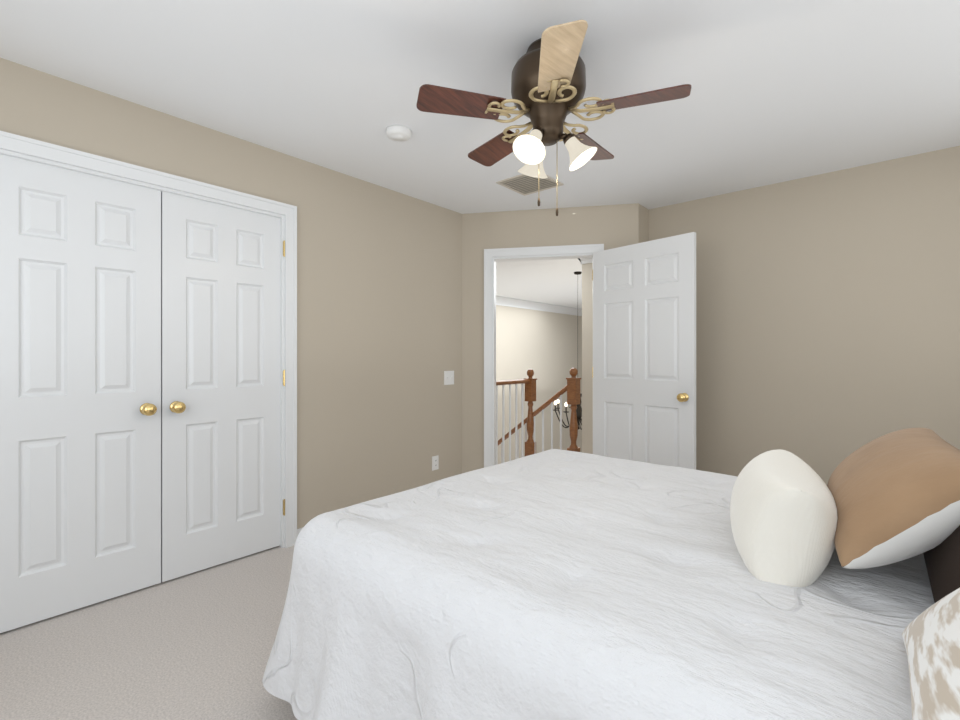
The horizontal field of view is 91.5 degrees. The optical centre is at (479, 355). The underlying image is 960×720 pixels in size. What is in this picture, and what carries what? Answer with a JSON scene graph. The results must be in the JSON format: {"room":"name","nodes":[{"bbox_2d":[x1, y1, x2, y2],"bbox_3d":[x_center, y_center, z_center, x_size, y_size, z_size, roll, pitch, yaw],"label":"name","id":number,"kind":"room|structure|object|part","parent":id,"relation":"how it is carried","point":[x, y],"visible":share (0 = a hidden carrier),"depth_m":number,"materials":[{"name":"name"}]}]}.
{"room":"bedroom","nodes":[
{"label":"bedroom","id":0,"kind":"room"},
{"bbox_2d":[0,546,297,719],"bbox_3d":[-0.079,1.311,1.980,4.720,0.250,5.140,0,0,41],"label":"floor","id":1,"kind":"structure","parent":0,"point":[197,645],"depth_m":1.87,"materials":[{"name":"carpet"}]},
{"bbox_2d":[262,428,959,719],"bbox_3d":[0.738,0.531,1.420,2.461,1.310,1.826,0,0,41],"label":"bed","id":2,"kind":"object","parent":1,"relation":"on","point":[559,584],"visible":1,"depth_m":1.06,"materials":[{"name":"white fabric"}]},
{"bbox_2d":[730,449,839,596],"bbox_3d":[0.818,0.421,1.275,0.267,0.250,0.521,0,0,41],"label":"pillow","id":3,"kind":"object","parent":2,"relation":"on","point":[785,519],"depth_m":1.08,"materials":[{"name":"white fabric"}]},
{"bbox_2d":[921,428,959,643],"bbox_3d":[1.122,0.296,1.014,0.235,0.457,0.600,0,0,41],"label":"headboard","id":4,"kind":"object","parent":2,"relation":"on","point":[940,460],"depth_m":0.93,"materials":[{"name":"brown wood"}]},
{"bbox_2d":[0,58,461,528],"bbox_3d":[-1.555,-0.034,2.595,0.120,2.440,4.150,0,0,41],"label":"wall","id":5,"kind":"structure","parent":0,"point":[379,324],"depth_m":3.23,"materials":[{"name":"beige paint"}]},
{"bbox_2d":[0,154,160,632],"bbox_3d":[-1.846,0.159,2.171,0.104,2.030,0.635,0,0,41],"label":"closet door","id":6,"kind":"structure","parent":5,"relation":"in","point":[80,389],"depth_m":2.17,"materials":[{"name":"white paint"}]},
{"bbox_2d":[0,131,296,547],"bbox_3d":[-1.670,0.123,2.442,0.145,2.125,1.430,0,0,41],"label":"trim","id":7,"kind":"structure","parent":5,"relation":"attached to","point":[25,148],"depth_m":2.89,"materials":[{"name":"white paint"}]},
{"bbox_2d":[161,191,279,581],"bbox_3d":[-1.428,0.159,2.658,0.104,2.030,0.635,0,0,41],"label":"closet door","id":8,"kind":"structure","parent":5,"relation":"in","point":[220,384],"depth_m":2.63,"materials":[{"name":"white paint"}]},
{"bbox_2d":[283,240,284,515],"bbox_3d":[-1.210,0.136,2.897,0.010,1.700,0.016,0,0,41],"label":"closet trim hinges","id":9,"kind":"object","parent":5,"relation":"attached to","point":[284,377],"visible":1,"depth_m":2.89,"materials":[{"name":"gold metal"}]},
{"bbox_2d":[432,455,438,470],"bbox_3d":[-0.368,0.886,3.876,0.009,0.116,0.072,0,0,41],"label":"electrical outlet","id":10,"kind":"object","parent":5,"relation":"attached to","point":[435,462],"visible":1,"depth_m":3.87,"materials":[{"name":"white plastic"}]},
{"bbox_2d":[444,371,453,384],"bbox_3d":[-0.259,0.186,3.997,0.018,0.118,0.118,0,0,41],"label":"switch plate","id":11,"kind":"object","parent":5,"relation":"attached to","point":[448,377],"visible":1,"depth_m":3.99,"materials":[{"name":"white plastic"}]},
{"bbox_2d":[0,0,959,308],"bbox_3d":[1.595,-1.304,6.461,8.020,0.100,14.120,0,0,41],"label":"ceiling","id":12,"kind":"structure","parent":0,"point":[784,90],"depth_m":2.12,"materials":[{"name":"white paint"}]},
{"bbox_2d":[386,125,410,141],"bbox_3d":[-0.453,-1.234,2.609,0.140,0.041,0.140,0,0,41],"label":"smoke detector","id":13,"kind":"object","parent":12,"relation":"attached to","point":[400,133],"visible":1,"depth_m":2.57,"materials":[{"name":"white plastic"}]},
{"bbox_2d":[496,174,563,195],"bbox_3d":[0.363,-1.246,3.392,0.350,0.014,0.350,0,0,41],"label":"ceiling vent","id":14,"kind":"object","parent":12,"relation":"in","point":[522,184],"visible":0.81,"depth_m":3.39,"materials":[{"name":"beige metal"}]},
{"bbox_2d":[416,20,690,215],"bbox_3d":[0.298,-0.912,1.949,1.044,0.684,1.007,0,0,41],"label":"ceiling fan","id":15,"kind":"object","parent":12,"relation":"hanging from","point":[548,82],"visible":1,"depth_m":1.83,"materials":[{"name":"brown wood"}]},
{"bbox_3d":[-0.072,-0.984,1.826,0.281,0.033,0.337,0,0,41],"label":"blade","id":16,"kind":"part","parent":15,"relation":"part of","materials":[{"name":"brown wood"}]},
{"bbox_3d":[0.081,-0.984,2.229,0.350,0.033,0.207,0,0,41],"label":"blade","id":17,"kind":"part","parent":15,"relation":"part of","materials":[{"name":"brown wood"}]},
{"bbox_3d":[0.280,-1.064,1.922,0.304,0.380,0.304,0,0,41],"label":"motor","id":18,"kind":"part","parent":15,"relation":"part of","materials":[{"name":"brown metal"}]},
{"bbox_3d":[0.263,-0.984,1.558,0.294,0.033,0.330,0,0,41],"label":"blade","id":19,"kind":"part","parent":15,"relation":"part of","materials":[{"name":"beige wood"}]},
{"bbox_3d":[0.505,-0.984,2.212,0.139,0.033,0.338,0,0,41],"label":"blade","id":20,"kind":"part","parent":15,"relation":"part of","materials":[{"name":"brown wood"}]},
{"bbox_3d":[0.623,-0.984,1.794,0.350,0.033,0.225,0,0,41],"label":"blade","id":21,"kind":"part","parent":15,"relation":"part of","materials":[{"name":"brown wood"}]},
{"bbox_2d":[553,399,569,427],"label":"chandelier","id":22,"kind":"object","parent":12,"relation":"hanging from","point":[555,402],"depth_m":6.97,"materials":[{"name":"grey metal"}]},
{"bbox_2d":[496,305,581,463],"bbox_3d":[-0.033,1.416,9.585,0.120,5.340,11.500,0,0,41],"label":"wall","id":23,"kind":"structure","parent":0,"point":[545,347],"depth_m":11.15,"materials":[{"name":"paint"}]},
{"bbox_2d":[496,296,581,315],"bbox_3d":[0.065,-1.169,9.502,0.136,0.170,11.500,0,0,41],"label":"crown molding","id":24,"kind":"structure","parent":23,"relation":"attached to","point":[517,303],"depth_m":10.96,"materials":[{"name":"white paint"}]},
{"bbox_2d":[462,203,637,472],"bbox_3d":[0.583,-0.034,4.045,1.486,2.440,0.120,0,0,11],"label":"wall","id":25,"kind":"structure","parent":0,"point":[611,226],"depth_m":4.09,"materials":[{"name":"beige paint"}]},
{"bbox_2d":[484,244,603,467],"bbox_3d":[0.546,0.129,4.052,1.010,2.115,0.169,0,0,11],"label":"door frame","id":26,"kind":"structure","parent":25,"relation":"attached to","point":[492,257],"depth_m":4.06,"materials":[{"name":"white paint"}]},
{"bbox_2d":[593,232,695,469],"bbox_3d":[1.218,0.159,3.561,0.173,2.030,0.842,0,0,-40],"label":"entry door","id":27,"kind":"structure","parent":25,"relation":"in","point":[644,351],"depth_m":3.51,"materials":[{"name":"white paint"}]},
{"bbox_2d":[582,263,592,453],"bbox_3d":[1.805,1.416,5.094,1.480,5.340,0.120,0,0,41],"label":"wall","id":28,"kind":"structure","parent":0,"point":[587,362],"depth_m":5.48,"materials":[{"name":"paint"}]},
{"bbox_2d":[580,258,592,263],"bbox_3d":[1.721,-1.169,4.997,1.480,0.170,0.136,0,0,41],"label":"crown molding","id":29,"kind":"structure","parent":28,"relation":"attached to","point":[586,260],"depth_m":5.47,"materials":[{"name":"white paint"}]},
{"bbox_2d":[638,203,647,242],"bbox_3d":[1.365,-0.034,4.010,0.120,2.440,0.337,0,0,41],"label":"wall","id":30,"kind":"structure","parent":0,"point":[642,223],"depth_m":3.91,"materials":[{"name":"beige paint"}]},
{"bbox_2d":[648,146,959,484],"bbox_3d":[2.440,-0.034,3.230,2.527,2.440,0.120,0,0,41],"label":"wall","id":31,"kind":"structure","parent":0,"point":[827,324],"depth_m":3.21,"materials":[{"name":"beige paint"}]},
{"bbox_3d":[-0.208,2.706,6.111,3.660,2.660,0.960,0,0,41],"label":"stair steps","id":32,"kind":"structure","parent":0,"visible":0},
{"bbox_2d":[496,369,532,464],"bbox_3d":[0.259,0.663,4.523,0.101,1.045,0.720,0,0,41],"label":"stair railing","id":33,"kind":"object","parent":32,"relation":"on","point":[528,421],"depth_m":4.72,"materials":[{"name":"brown wood"}]},
{"bbox_2d":[533,368,580,453],"bbox_3d":[-0.068,1.774,5.353,2.667,3.325,0.114,0,0,41],"label":"stair railing","id":34,"kind":"object","parent":32,"relation":"on","point":[572,387],"depth_m":4.51,"materials":[{"name":"brown wood"}]}
]}

